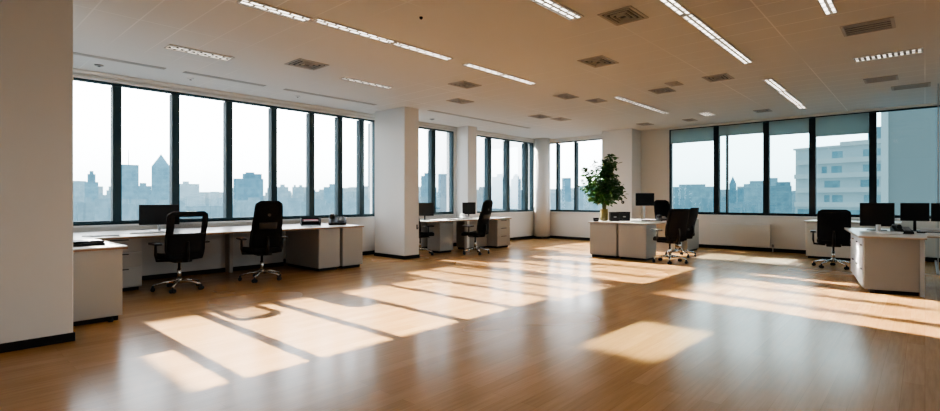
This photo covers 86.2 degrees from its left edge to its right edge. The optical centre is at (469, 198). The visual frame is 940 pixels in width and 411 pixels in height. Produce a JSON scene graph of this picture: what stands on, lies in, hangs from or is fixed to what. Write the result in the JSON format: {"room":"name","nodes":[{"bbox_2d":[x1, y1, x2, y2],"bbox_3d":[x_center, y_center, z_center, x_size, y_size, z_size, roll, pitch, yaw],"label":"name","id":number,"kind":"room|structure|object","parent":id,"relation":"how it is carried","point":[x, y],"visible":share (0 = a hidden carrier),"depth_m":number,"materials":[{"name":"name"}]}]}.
{"room":"open-plan office","nodes":[
{"label":"open-plan office","id":0,"kind":"room"},
{"bbox_2d":[73,72,533,258],"bbox_3d":[-3.734,-0.330,9.863,0.280,3.160,18.160,0,0,42],"label":"wall","id":1,"kind":"structure","parent":0,"point":[521,224],"depth_m":11.22,"materials":[{"name":"paint"}]},
{"bbox_2d":[73,77,374,225],"bbox_3d":[-5.615,-0.698,7.694,0.145,2.185,10.260,0,0,42],"label":"window","id":2,"kind":"structure","parent":1,"relation":"in","point":[116,89],"depth_m":9.02,"materials":[{"name":"clear glass"}]},
{"bbox_2d":[73,68,533,142],"bbox_3d":[-3.746,-1.850,9.604,0.050,0.120,17.200,0,0,42],"label":"trim","id":3,"kind":"structure","parent":1,"relation":"attached to","point":[75,70],"depth_m":9.10,"materials":[{"name":"paint"}]},
{"bbox_2d":[73,211,533,227],"bbox_3d":[-3.488,0.410,9.944,0.095,0.030,16.450,0,0,42],"label":"trim","id":4,"kind":"structure","parent":1,"relation":"attached to","point":[119,225],"depth_m":8.88,"materials":[{"name":"white plastic"}]},
{"bbox_2d":[283,236,532,262],"bbox_3d":[-3.759,1.208,9.615,0.015,0.085,17.200,0,0,42],"label":"baseboard","id":5,"kind":"structure","parent":1,"relation":"attached to","point":[523,237],"depth_m":13.30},
{"bbox_2d":[419,127,453,213],"bbox_3d":[-1.310,-0.698,12.444,0.145,2.185,2.480,0,0,42],"label":"window","id":6,"kind":"structure","parent":1,"relation":"in","point":[440,142],"depth_m":13.09,"materials":[{"name":"clear glass"}]},
{"bbox_2d":[477,135,532,212],"bbox_3d":[0.913,-0.698,14.896,0.145,2.185,3.200,0,0,42],"label":"window","id":7,"kind":"structure","parent":1,"relation":"in","point":[504,166],"depth_m":15.01,"materials":[{"name":"clear glass"}]},
{"bbox_2d":[0,238,939,410],"bbox_3d":[2.019,1.350,4.648,15.810,0.200,18.160,0,0,42],"label":"floor","id":8,"kind":"structure","parent":0,"point":[532,324],"depth_m":4.43,"materials":[{"name":"brown wood"}]},
{"bbox_2d":[0,0,74,352],"bbox_3d":[-4.537,-0.330,3.660,0.544,3.160,2.554,0,0,42],"label":"column","id":9,"kind":"structure","parent":8,"relation":"on","point":[36,36],"depth_m":4.24,"materials":[{"name":"paint"}]},
{"bbox_2d":[73,249,121,325],"bbox_3d":[-4.187,0.884,5.033,0.735,0.732,1.035,0,0,42],"label":"base cabinet","id":10,"kind":"object","parent":8,"relation":"on","point":[97,275],"visible":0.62,"depth_m":5.03,"materials":[{"name":"grey laminate"}]},
{"bbox_2d":[73,238,127,251],"bbox_3d":[-4.489,0.500,5.300,1.530,0.030,1.125,0,0,42],"label":"countertop","id":11,"kind":"structure","parent":10,"relation":"on","point":[108,245],"depth_m":5.13,"materials":[{"name":"laminate"}]},
{"bbox_2d":[73,239,104,246],"bbox_3d":[-4.053,0.460,5.255,0.336,0.050,0.320,0,0,37],"label":"case","id":12,"kind":"object","parent":11,"relation":"on","point":[86,242],"visible":0.72,"depth_m":5.21,"materials":[{"name":"black plastic"}]},
{"bbox_2d":[104,238,141,291],"bbox_3d":[-4.913,0.884,6.916,0.630,0.732,0.530,0,0,42],"label":"base cabinet","id":13,"kind":"object","parent":8,"relation":"on","point":[132,256],"visible":0.46,"depth_m":6.82,"materials":[{"name":"grey laminate"}]},
{"bbox_2d":[148,211,209,293],"bbox_3d":[-4.000,0.707,6.920,0.682,1.085,0.700,0,0,38],"label":"office chair","id":14,"kind":"object","parent":8,"relation":"on","point":[180,248],"visible":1,"depth_m":6.75,"materials":[{"name":"fabric"}]},
{"bbox_2d":[73,223,363,279],"bbox_3d":[-4.487,0.868,7.542,1.460,0.765,5.950,0,0,42],"label":"desk","id":15,"kind":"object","parent":8,"relation":"on","point":[223,253],"depth_m":8.38,"materials":[{"name":"grey laminate"}]},
{"bbox_2d":[139,205,179,231],"bbox_3d":[-4.672,0.285,7.553,0.520,0.400,0.179,0,0,-34],"label":"monitor","id":16,"kind":"object","parent":15,"relation":"on","point":[148,214],"visible":0.73,"depth_m":7.49,"materials":[{"name":"black plastic"}]},
{"bbox_2d":[300,218,320,225],"bbox_3d":[-2.964,0.420,9.327,0.340,0.130,0.360,0,0,-23],"label":"tray","id":17,"kind":"object","parent":15,"relation":"on","point":[318,222],"visible":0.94,"depth_m":9.45,"materials":[{"name":"black plastic"}]},
{"bbox_2d":[328,214,346,224],"bbox_3d":[-2.507,0.383,9.509,0.320,0.205,0.360,0,0,-13],"label":"desk phone","id":18,"kind":"object","parent":15,"relation":"on","point":[333,220],"visible":1,"depth_m":9.37,"materials":[{"name":"black plastic"}]},
{"bbox_2d":[236,201,287,282],"bbox_3d":[-3.203,0.637,7.755,0.700,1.225,0.722,0,0,-40],"label":"office chair","id":19,"kind":"object","parent":8,"relation":"on","point":[266,238],"visible":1,"depth_m":7.56,"materials":[{"name":"fabric"}]},
{"bbox_2d":[286,228,339,270],"bbox_3d":[-2.879,0.884,9.155,1.158,0.732,0.420,0,0,42],"label":"base cabinet","id":20,"kind":"object","parent":8,"relation":"on","point":[315,249],"visible":0.9,"depth_m":8.84,"materials":[{"name":"grey laminate"}]},
{"bbox_2d":[337,227,361,268],"bbox_3d":[-2.559,0.884,9.493,1.178,0.732,0.430,0,0,42],"label":"base cabinet","id":21,"kind":"object","parent":8,"relation":"on","point":[350,238],"visible":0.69,"depth_m":9.07,"materials":[{"name":"grey laminate"}]},
{"bbox_2d":[374,107,419,259],"bbox_3d":[-1.591,-0.330,10.849,1.034,3.160,0.424,0,0,42],"label":"column","id":22,"kind":"structure","parent":8,"relation":"on","point":[396,129],"depth_m":10.58,"materials":[{"name":"paint"}]},
{"bbox_2d":[419,219,433,254],"bbox_3d":[-1.133,0.717,11.258,0.700,1.065,0.682,0,0,42],"label":"office chair","id":23,"kind":"object","parent":8,"relation":"on","point":[421,234],"visible":0.34,"depth_m":11.14,"materials":[{"name":"metal"}]},
{"bbox_2d":[427,222,452,252],"bbox_3d":[-0.697,0.900,11.807,0.428,0.700,0.440,0,0,42],"label":"base cabinet","id":24,"kind":"object","parent":8,"relation":"on","point":[442,240],"visible":0.86,"depth_m":11.65,"materials":[{"name":"grey laminate"}]},
{"bbox_2d":[420,217,511,251],"bbox_3d":[-0.199,0.868,12.273,0.820,0.765,2.920,0,0,42],"label":"desk","id":25,"kind":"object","parent":8,"relation":"on","point":[466,221],"depth_m":11.88,"materials":[{"name":"laminate"}]},
{"bbox_2d":[419,203,433,219],"bbox_3d":[-1.039,0.285,11.552,0.400,0.400,0.179,0,0,-10],"label":"monitor","id":26,"kind":"object","parent":25,"relation":"on","point":[425,209],"visible":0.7,"depth_m":11.51,"materials":[{"name":"black plastic"}]},
{"bbox_2d":[462,202,475,215],"bbox_3d":[-0.032,0.285,12.663,0.340,0.400,0.179,0,0,-10],"label":"monitor","id":27,"kind":"object","parent":25,"relation":"on","point":[468,208],"visible":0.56,"depth_m":12.62,"materials":[{"name":"black plastic"}]},
{"bbox_2d":[456,126,476,217],"bbox_3d":[-0.088,-0.330,13.347,0.442,3.160,0.384,0,0,42],"label":"column","id":28,"kind":"structure","parent":8,"relation":"on","point":[466,136],"depth_m":13.23,"materials":[{"name":"paint"}]},
{"bbox_2d":[456,220,486,249],"bbox_3d":[0.046,0.884,12.678,0.360,0.732,0.750,0,0,42],"label":"base cabinet","id":29,"kind":"object","parent":8,"relation":"on","point":[481,242],"visible":0.39,"depth_m":12.47,"materials":[{"name":"laminate"}]},
{"bbox_2d":[461,200,492,254],"bbox_3d":[0.150,0.637,11.424,0.722,1.225,0.700,0,0,34],"label":"office chair","id":30,"kind":"object","parent":8,"relation":"on","point":[482,228],"visible":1,"depth_m":11.24,"materials":[{"name":"fabric"}]},
{"bbox_2d":[485,219,509,247],"bbox_3d":[0.613,0.884,13.103,0.710,0.732,0.520,0,0,42],"label":"base cabinet","id":31,"kind":"object","parent":8,"relation":"on","point":[498,236],"visible":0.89,"depth_m":12.83,"materials":[{"name":"grey laminate"}]},
{"bbox_2d":[534,138,549,238],"bbox_3d":[2.289,-0.330,15.957,0.524,3.160,0.524,0,0,42],"label":"column","id":32,"kind":"structure","parent":8,"relation":"on","point":[541,145],"depth_m":15.73,"materials":[{"name":"paint"}]},
{"bbox_2d":[590,223,620,257],"bbox_3d":[3.047,0.884,10.941,0.620,0.732,0.695,0,0,42],"label":"base cabinet","id":33,"kind":"object","parent":8,"relation":"on","point":[603,236],"visible":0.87,"depth_m":10.69,"materials":[{"name":"grey laminate"}]},
{"bbox_2d":[602,129,640,219],"bbox_3d":[4.252,-0.330,14.110,0.914,3.160,0.604,0,0,42],"label":"column","id":34,"kind":"structure","parent":8,"relation":"on","point":[625,144],"depth_m":13.80,"materials":[{"name":"paint"}]},
{"bbox_2d":[588,219,674,252],"bbox_3d":[3.754,0.868,11.214,1.340,0.765,2.060,0,0,42],"label":"desk","id":35,"kind":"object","parent":8,"relation":"on","point":[660,247],"depth_m":11.66,"materials":[{"name":"grey laminate"}]},
{"bbox_2d":[577,154,626,220],"bbox_3d":[2.980,-0.262,11.179,1.082,1.495,1.145,0,0,39],"label":"potted plant","id":36,"kind":"object","parent":35,"relation":"on","point":[608,189],"visible":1,"depth_m":10.99,"materials":[{"name":"green plant"}]},
{"bbox_2d":[609,212,619,220],"bbox_3d":[3.168,0.385,11.028,0.198,0.200,0.151,0,0,0],"label":"file box","id":37,"kind":"object","parent":35,"relation":"on","point":[613,216],"visible":0.97,"depth_m":10.96,"materials":[{"name":"black plastic"}]},
{"bbox_2d":[619,212,629,220],"bbox_3d":[3.427,0.385,11.225,0.268,0.200,0.171,0,0,0],"label":"file box","id":38,"kind":"object","parent":35,"relation":"on","point":[623,216],"visible":0.78,"depth_m":11.15,"materials":[{"name":"black plastic"}]},
{"bbox_2d":[636,193,653,219],"bbox_3d":[4.041,0.175,11.624,0.420,0.620,0.179,0,0,2],"label":"monitor","id":39,"kind":"object","parent":35,"relation":"on","point":[642,199],"visible":0.98,"depth_m":11.58,"materials":[{"name":"black plastic"}]},
{"bbox_2d":[618,224,655,260],"bbox_3d":[3.484,0.884,10.455,0.600,0.732,0.508,0,0,42],"label":"base cabinet","id":40,"kind":"object","parent":8,"relation":"on","point":[635,241],"visible":0.9,"depth_m":10.26,"materials":[{"name":"grey laminate"}]},
{"bbox_2d":[654,200,678,248],"bbox_3d":[4.907,0.637,12.457,0.700,1.225,0.722,0,0,-8],"label":"office chair","id":41,"kind":"object","parent":8,"relation":"on","point":[661,207],"visible":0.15,"depth_m":12.74,"materials":[{"name":"fabric"}]},
{"bbox_2d":[651,209,690,263],"bbox_3d":[3.937,0.717,9.859,0.700,1.065,0.682,0,0,-14],"label":"office chair","id":42,"kind":"object","parent":8,"relation":"on","point":[676,228],"visible":1,"depth_m":9.62,"materials":[{"name":"black plastic"}]},
{"bbox_2d":[665,208,698,257],"bbox_3d":[4.601,0.717,10.944,0.700,1.065,0.682,0,0,-44],"label":"office chair","id":43,"kind":"object","parent":8,"relation":"on","point":[694,211],"visible":0.65,"depth_m":10.75,"materials":[{"name":"fabric"}]},
{"bbox_2d":[681,219,698,250],"bbox_3d":[5.256,0.870,12.039,0.180,0.760,0.820,0,0,42],"label":"base cabinet","id":44,"kind":"object","parent":8,"relation":"on","point":[692,244],"visible":0.39,"depth_m":12.05,"materials":[{"name":"grey laminate"}]},
{"bbox_2d":[810,209,850,269],"bbox_3d":[6.626,0.717,9.152,0.700,1.065,0.682,0,0,34],"label":"office chair","id":45,"kind":"object","parent":8,"relation":"on","point":[831,223],"visible":0.93,"depth_m":8.95,"materials":[{"name":"black plastic"}]},
{"bbox_2d":[806,222,889,260],"bbox_3d":[7.954,0.873,10.466,1.470,0.755,0.908,0,0,42],"label":"desk","id":46,"kind":"object","parent":8,"relation":"on","point":[812,250],"visible":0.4,"depth_m":10.43,"materials":[{"name":"laminate"}]},
{"bbox_2d":[851,234,924,296],"bbox_3d":[6.025,0.884,7.328,0.914,0.732,1.949,0,0,42],"label":"base cabinet","id":47,"kind":"object","parent":8,"relation":"on","point":[882,266],"visible":0.85,"depth_m":6.58,"materials":[{"name":"grey laminate"}]},
{"bbox_2d":[844,227,939,239],"bbox_3d":[6.979,0.868,6.523,3.620,0.765,2.200,0,0,42],"label":"desk","id":48,"kind":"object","parent":8,"relation":"on","point":[858,232],"depth_m":6.67,"materials":[{"name":"laminate"}]},
{"bbox_2d":[860,203,894,230],"bbox_3d":[6.297,0.273,7.769,0.420,0.425,0.179,0,0,40],"label":"monitor","id":49,"kind":"object","parent":48,"relation":"on","point":[871,214],"visible":0.85,"depth_m":7.73,"materials":[{"name":"black plastic"}]},
{"bbox_2d":[890,224,913,233],"bbox_3d":[6.069,0.421,7.054,0.200,0.128,0.225,0,0,22],"label":"desk phone","id":50,"kind":"object","parent":48,"relation":"on","point":[894,227],"visible":0.96,"depth_m":7.00,"materials":[{"name":"black plastic"}]},
{"bbox_2d":[900,203,929,230],"bbox_3d":[6.708,0.273,7.572,0.330,0.425,0.179,0,0,42],"label":"monitor","id":51,"kind":"object","parent":48,"relation":"on","point":[914,212],"visible":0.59,"depth_m":7.54,"materials":[{"name":"black plastic"}]},
{"bbox_2d":[931,203,939,221],"bbox_3d":[6.967,0.273,7.337,0.340,0.425,0.179,0,0,42],"label":"monitor","id":52,"kind":"object","parent":48,"relation":"on","point":[935,207],"visible":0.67,"depth_m":7.38,"materials":[{"name":"black plastic"}]},
{"bbox_2d":[935,84,939,274],"bbox_3d":[8.451,-0.320,9.086,0.040,3.140,2.345,0,0,42],"label":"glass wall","id":53,"kind":"structure","parent":8,"relation":"on","point":[937,94],"depth_m":8.35,"materials":[{"name":"glass"}]},
{"bbox_2d":[73,0,939,138],"bbox_3d":[2.019,-2.035,4.648,15.810,0.250,18.160,0,0,42],"label":"ceiling","id":54,"kind":"structure","parent":0,"point":[793,43],"depth_m":6.68,"materials":[{"name":"paint"}]},
{"bbox_2d":[73,52,165,69],"bbox_3d":[-4.954,-1.907,6.819,0.110,0.006,1.450,0,0,42],"label":"ceiling vent","id":55,"kind":"object","parent":54,"relation":"in","point":[74,53],"visible":0.64,"depth_m":6.91,"materials":[{"name":"metal"}]},
{"bbox_2d":[164,44,234,60],"bbox_3d":[-3.514,-1.904,6.546,0.220,0.012,0.780,0,0,42],"label":"recessed light","id":56,"kind":"object","parent":54,"relation":"in","point":[170,46],"visible":1,"depth_m":6.52,"materials":[{"name":"plastic"}]},
{"bbox_2d":[182,71,265,86],"bbox_3d":[-3.880,-1.907,8.004,0.110,0.006,1.250,0,0,42],"label":"ceiling vent","id":57,"kind":"object","parent":54,"relation":"in","point":[186,72],"visible":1,"depth_m":7.94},
{"bbox_2d":[235,0,312,22],"bbox_3d":[-1.966,-1.904,5.082,0.170,0.012,0.730,0,0,42],"label":"recessed light","id":58,"kind":"object","parent":54,"relation":"in","point":[249,3],"visible":1,"depth_m":5.07,"materials":[{"name":"plastic"}]},
{"bbox_2d":[285,58,328,70],"bbox_3d":[-2.311,-1.899,7.115,0.420,0.022,0.460,0,0,42],"label":"ceiling vent","id":59,"kind":"object","parent":54,"relation":"in","point":[301,63],"visible":1,"depth_m":7.08,"materials":[{"name":"metal"}]},
{"bbox_2d":[283,89,376,104],"bbox_3d":[-2.570,-1.907,9.449,0.110,0.006,1.950,0,0,42],"label":"ceiling vent","id":60,"kind":"object","parent":54,"relation":"in","point":[283,89],"visible":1,"depth_m":9.34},
{"bbox_2d":[311,18,395,43],"bbox_3d":[-1.297,-1.904,5.717,0.130,0.012,1.050,0,0,42],"label":"recessed light","id":61,"kind":"object","parent":54,"relation":"in","point":[317,20],"visible":1,"depth_m":5.67,"materials":[{"name":"plastic"}]},
{"bbox_2d":[339,77,392,88],"bbox_3d":[-1.691,-1.904,8.260,0.160,0.012,0.970,0,0,42],"label":"recessed light","id":62,"kind":"object","parent":54,"relation":"in","point":[342,78],"visible":1,"depth_m":8.21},
{"bbox_2d":[391,41,452,59],"bbox_3d":[-0.602,-1.904,6.484,0.130,0.012,0.960,0,0,42],"label":"recessed light","id":63,"kind":"object","parent":54,"relation":"in","point":[398,44],"visible":1,"depth_m":6.44,"materials":[{"name":"plastic"}]},
{"bbox_2d":[448,81,481,88],"bbox_3d":[-0.086,-1.899,8.378,0.340,0.022,0.460,0,0,42],"label":"ceiling vent","id":64,"kind":"object","parent":54,"relation":"in","point":[463,84],"visible":1,"depth_m":8.34,"materials":[{"name":"metal"}]},
{"bbox_2d":[427,110,528,128],"bbox_3d":[0.359,-1.907,12.159,0.110,0.006,3.700,0,0,42],"label":"ceiling vent","id":65,"kind":"object","parent":54,"relation":"in","point":[427,110],"visible":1,"depth_m":11.88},
{"bbox_2d":[462,63,504,74],"bbox_3d":[0.208,-1.904,7.377,0.130,0.012,0.810,0,0,42],"label":"recessed light","id":66,"kind":"object","parent":54,"relation":"in","point":[470,65],"visible":1,"depth_m":7.36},
{"bbox_2d":[499,74,535,84],"bbox_3d":[0.768,-1.904,7.995,0.130,0.012,0.820,0,0,42],"label":"recessed light","id":67,"kind":"object","parent":54,"relation":"in","point":[503,75],"visible":1,"depth_m":7.99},
{"bbox_2d":[529,0,583,20],"bbox_3d":[0.597,-1.904,4.709,0.170,0.012,1.580,0,0,42],"label":"recessed light","id":68,"kind":"object","parent":54,"relation":"in","point":[553,6],"visible":1,"depth_m":5.04,"materials":[{"name":"plastic"}]},
{"bbox_2d":[577,55,618,67],"bbox_3d":[1.782,-1.899,6.969,0.370,0.022,0.500,0,0,42],"label":"ceiling vent","id":69,"kind":"object","parent":54,"relation":"in","point":[597,61],"visible":1,"depth_m":6.94,"materials":[{"name":"metal"}]},
{"bbox_2d":[597,5,648,25],"bbox_3d":[1.598,-1.899,5.232,0.360,0.022,0.440,0,0,42],"label":"ceiling vent","id":70,"kind":"object","parent":54,"relation":"in","point":[628,14],"visible":1,"depth_m":5.20,"materials":[{"name":"metal"}]},
{"bbox_2d":[613,96,668,113],"bbox_3d":[3.545,-1.904,10.270,0.130,0.012,2.460,0,0,42],"label":"recessed light","id":71,"kind":"object","parent":54,"relation":"in","point":[616,97],"visible":1,"depth_m":10.16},
{"bbox_2d":[648,87,675,93],"bbox_3d":[3.382,-1.899,8.839,0.340,0.022,0.400,0,0,42],"label":"ceiling vent","id":72,"kind":"object","parent":54,"relation":"in","point":[666,89],"visible":1,"depth_m":8.79,"materials":[{"name":"metal"}]},
{"bbox_2d":[658,0,691,15],"bbox_3d":[1.878,-1.904,4.797,0.120,0.012,1.030,0,0,42],"label":"recessed light","id":73,"kind":"object","parent":54,"relation":"in","point":[675,6],"visible":1,"depth_m":4.99,"materials":[{"name":"plastic"}]},
{"bbox_2d":[680,13,722,39],"bbox_3d":[2.586,-1.904,5.578,0.120,0.012,1.040,0,0,42],"label":"recessed light","id":74,"kind":"object","parent":54,"relation":"in","point":[693,20],"visible":1,"depth_m":5.54,"materials":[{"name":"plastic"}]},
{"bbox_2d":[702,73,734,81],"bbox_3d":[3.902,-1.899,7.894,0.360,0.022,0.440,0,0,42],"label":"ceiling vent","id":75,"kind":"object","parent":54,"relation":"in","point":[719,77],"visible":1,"depth_m":7.86,"materials":[{"name":"metal"}]},
{"bbox_2d":[712,38,752,63],"bbox_3d":[3.422,-1.904,6.501,0.120,0.012,1.410,0,0,42],"label":"recessed light","id":76,"kind":"object","parent":54,"relation":"in","point":[723,43],"visible":1,"depth_m":6.44,"materials":[{"name":"plastic"}]},
{"bbox_2d":[762,78,787,91],"bbox_3d":[5.126,-1.904,8.425,0.150,0.012,1.190,0,0,42],"label":"recessed light","id":77,"kind":"object","parent":54,"relation":"in","point":[771,82],"visible":1,"depth_m":8.38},
{"bbox_2d":[777,91,803,105],"bbox_3d":[6.102,-1.904,9.531,0.150,0.012,1.720,0,0,42],"label":"recessed light","id":78,"kind":"object","parent":54,"relation":"in","point":[785,94],"visible":1,"depth_m":9.51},
{"bbox_2d":[817,0,837,14],"bbox_3d":[3.305,-1.904,4.704,0.110,0.012,1.210,0,0,42],"label":"recessed light","id":79,"kind":"object","parent":54,"relation":"in","point":[828,7],"visible":1,"depth_m":4.96,"materials":[{"name":"plastic"}]},
{"bbox_2d":[840,17,895,36],"bbox_3d":[4.407,-1.903,5.561,0.460,0.014,0.420,0,0,42],"label":"ceiling vent","id":80,"kind":"object","parent":54,"relation":"in","point":[885,23],"visible":1,"depth_m":5.55,"materials":[{"name":"metal"}]},
{"bbox_2d":[863,75,898,83],"bbox_3d":[6.539,-1.903,7.988,0.420,0.014,0.360,0,0,42],"label":"ceiling vent","id":81,"kind":"object","parent":54,"relation":"in","point":[892,77],"visible":1,"depth_m":7.97,"materials":[{"name":"metal"}]},
{"bbox_2d":[852,47,923,62],"bbox_3d":[5.528,-1.904,6.650,0.720,0.012,0.260,0,0,42],"label":"recessed light","id":82,"kind":"object","parent":54,"relation":"in","point":[916,50],"visible":1,"depth_m":6.62,"materials":[{"name":"plastic"}]},
{"bbox_2d":[891,82,930,90],"bbox_3d":[7.455,-1.903,8.493,0.500,0.014,0.360,0,0,42],"label":"ceiling vent","id":83,"kind":"object","parent":54,"relation":"in","point":[927,84],"visible":1,"depth_m":8.47,"materials":[{"name":"metal"}]},
{"bbox_2d":[550,102,939,257],"bbox_3d":[8.127,-0.330,11.178,15.530,3.160,0.280,0,0,42],"label":"wall","id":84,"kind":"structure","parent":0,"point":[786,232],"depth_m":13.55,"materials":[{"name":"paint"}]},
{"bbox_2d":[550,139,601,211],"bbox_3d":[3.258,-0.698,15.507,2.100,2.185,0.145,0,0,42],"label":"window","id":85,"kind":"structure","parent":84,"relation":"in","point":[576,143],"depth_m":15.50,"materials":[{"name":"glass"}]},
{"bbox_2d":[550,211,930,219],"bbox_3d":[6.641,0.410,12.353,11.350,0.030,0.095,0,0,42],"label":"trim","id":86,"kind":"structure","parent":84,"relation":"attached to","point":[550,211],"depth_m":12.11,"materials":[{"name":"white plastic"}]},
{"bbox_2d":[710,223,773,251],"bbox_3d":[6.619,0.924,12.260,1.402,0.648,0.105,0,0,42],"label":"radiator","id":87,"kind":"object","parent":84,"relation":"attached to","point":[731,234],"visible":1,"depth_m":12.21,"materials":[{"name":"white metal"}]},
{"bbox_2d":[710,223,770,224],"bbox_3d":[6.588,0.610,12.272,1.340,0.020,0.080,0,0,42],"label":"grille","id":88,"kind":"object","parent":87,"relation":"attached to","point":[710,223],"depth_m":12.34,"materials":[{"name":"white metal"}]},
{"bbox_2d":[550,236,939,261],"bbox_3d":[8.017,1.208,11.079,15.000,0.085,0.015,0,0,42],"label":"baseboard","id":89,"kind":"structure","parent":84,"relation":"attached to","point":[929,259],"depth_m":12.26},
{"bbox_2d":[669,105,939,218],"bbox_3d":[8.148,-0.733,11.074,7.400,2.255,0.145,0,0,42],"label":"window","id":90,"kind":"structure","parent":84,"relation":"in","point":[873,114],"depth_m":11.93,"materials":[{"name":"glass"}]},
{"bbox_2d":[671,127,713,143],"bbox_3d":[5.791,-1.657,13.122,1.077,0.358,0.016,0,0,42],"label":"roller blind","id":91,"kind":"object","parent":90,"relation":"attached to","point":[707,133],"visible":1,"depth_m":13.11,"materials":[{"name":"fabric"}]},
{"bbox_2d":[719,122,762,135],"bbox_3d":[6.648,-1.707,12.345,0.984,0.258,0.016,0,0,42],"label":"roller blind","id":92,"kind":"object","parent":90,"relation":"attached to","point":[752,128],"visible":1,"depth_m":12.33,"materials":[{"name":"fabric"}]},
{"bbox_2d":[769,118,808,135],"bbox_3d":[7.400,-1.667,11.664,0.794,0.338,0.016,0,0,42],"label":"roller blind","id":93,"kind":"object","parent":90,"relation":"attached to","point":[796,126],"visible":1,"depth_m":11.65,"materials":[{"name":"fabric"}]},
{"bbox_2d":[816,113,868,136],"bbox_3d":[8.137,-1.617,10.996,0.944,0.438,0.016,0,0,42],"label":"roller blind","id":94,"kind":"object","parent":90,"relation":"attached to","point":[850,124],"visible":1,"depth_m":10.98,"materials":[{"name":"fabric"}]},
{"label":"outside","id":95,"kind":"structure","parent":0,"visible":0},
{"bbox_3d":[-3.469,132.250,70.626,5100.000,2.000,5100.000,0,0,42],"label":"ground","id":96,"kind":"structure","parent":95,"visible":0},
{"bbox_2d":[73,181,85,201],"bbox_3d":[-439.522,55.585,560.000,17.849,151.330,14.279,0,0,-38],"label":"apartment block","id":97,"kind":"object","parent":96,"relation":"on","point":[78,186],"visible":0.21,"depth_m":556.27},
{"bbox_2d":[85,171,97,201],"bbox_3d":[-392.072,51.123,520.000,11.394,160.254,9.116,0,0,-37],"label":"office tower","id":98,"kind":"structure","parent":96,"relation":"on","point":[91,186],"depth_m":516.86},
{"bbox_2d":[122,150,138,202],"bbox_3d":[-292.520,44.639,430.000,14.562,173.222,11.649,0,0,-34],"label":"office tower","id":99,"kind":"structure","parent":96,"relation":"on","point":[130,173],"depth_m":425.98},
{"bbox_2d":[139,183,150,203],"bbox_3d":[-312.669,57.976,480.000,13.386,146.549,10.709,0,0,-33],"label":"apartment block","id":100,"kind":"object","parent":96,"relation":"on","point":[144,191],"visible":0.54,"depth_m":477.08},
{"bbox_2d":[151,155,168,204],"bbox_3d":[-246.215,47.697,400.000,12.749,167.107,10.199,0,0,-32],"label":"office tower","id":101,"kind":"structure","parent":96,"relation":"on","point":[160,168],"depth_m":395.51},
{"bbox_2d":[180,181,198,200],"bbox_3d":[-263.088,57.433,470.000,16.853,147.634,13.482,0,0,-29],"label":"apartment block","id":102,"kind":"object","parent":96,"relation":"on","point":[190,191],"visible":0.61,"depth_m":464.67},
{"bbox_2d":[233,172,262,201],"bbox_3d":[-167.669,55.595,380.000,20.438,151.310,16.351,0,0,-24],"label":"office tower","id":103,"kind":"structure","parent":96,"relation":"on","point":[251,185],"depth_m":372.96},
{"bbox_2d":[277,184,287,196],"bbox_3d":[-175.548,58.837,470.000,10.299,144.826,8.239,0,0,-20],"label":"apartment block","id":104,"kind":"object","parent":96,"relation":"on","point":[282,191],"visible":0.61,"depth_m":466.48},
{"bbox_2d":[293,185,302,201],"bbox_3d":[-178.167,58.374,520.000,10.359,145.752,8.287,0,0,-19],"label":"apartment block","id":105,"kind":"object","parent":96,"relation":"on","point":[297,192],"visible":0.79,"depth_m":516.60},
{"bbox_2d":[324,184,333,204],"bbox_3d":[-133.386,58.454,480.000,12.430,145.593,9.944,0,0,-16],"label":"apartment block","id":106,"kind":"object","parent":96,"relation":"on","point":[328,191],"visible":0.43,"depth_m":474.99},
{"bbox_2d":[73,197,761,220],"bbox_3d":[-73.504,65.066,310.256,401.196,132.368,349.797,0,0,42],"label":"city skyline","id":107,"kind":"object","parent":96,"relation":"on","point":[99,210],"visible":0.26,"depth_m":248.35},
{"bbox_2d":[98,186,743,198],"bbox_3d":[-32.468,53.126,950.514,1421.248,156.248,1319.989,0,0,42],"label":"buildings","id":108,"kind":"structure","parent":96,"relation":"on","point":[100,188],"depth_m":907.11},
{"bbox_2d":[421,173,427,196],"bbox_3d":[-38.994,53.972,450.000,9.861,154.557,7.889,0,0,-5],"label":"office tower","id":109,"kind":"structure","parent":96,"relation":"on","point":[424,179],"depth_m":445.88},
{"bbox_2d":[98,190,794,212],"bbox_3d":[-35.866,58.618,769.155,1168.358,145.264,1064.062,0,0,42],"label":"buildings","id":110,"kind":"structure","parent":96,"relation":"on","point":[347,196],"depth_m":725.51},
{"bbox_2d":[562,178,570,201],"bbox_3d":[80.737,56.840,420.000,7.530,148.820,6.024,0,0,11],"label":"office tower","id":111,"kind":"structure","parent":96,"relation":"on","point":[566,182],"depth_m":417.03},
{"bbox_2d":[673,184,713,202],"bbox_3d":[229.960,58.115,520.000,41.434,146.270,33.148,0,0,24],"label":"warehouse","id":112,"kind":"structure","parent":96,"relation":"on","point":[693,192],"depth_m":505.00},
{"bbox_2d":[729,177,735,202],"bbox_3d":[272.171,53.713,520.000,6.733,155.075,5.387,0,0,28],"label":"office tower","id":113,"kind":"structure","parent":96,"relation":"on","point":[732,185],"depth_m":517.74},
{"bbox_2d":[744,181,762,212],"bbox_3d":[282.370,56.661,500.000,16.932,149.178,13.546,0,0,29],"label":"apartment block","id":114,"kind":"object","parent":96,"relation":"on","point":[753,191],"visible":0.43,"depth_m":494.15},
{"bbox_2d":[770,182,791,212],"bbox_3d":[213.735,59.783,345.000,12.370,142.933,9.896,0,0,32],"label":"office tower","id":115,"kind":"structure","parent":96,"relation":"on","point":[780,194],"depth_m":340.95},
{"bbox_2d":[793,126,880,213],"bbox_3d":[83.243,58.415,108.704,17.000,145.671,17.024,0,0,-30],"label":"apartment building","id":116,"kind":"structure","parent":96,"relation":"on","point":[842,169],"depth_m":104.39,"materials":[{"name":"concrete"}]},
{"bbox_2d":[881,107,939,215],"bbox_3d":[44.193,36.250,46.217,10.250,190.000,8.060,0,0,-40],"label":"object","id":117,"kind":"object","parent":96,"relation":"on","point":[907,136],"visible":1,"depth_m":44.74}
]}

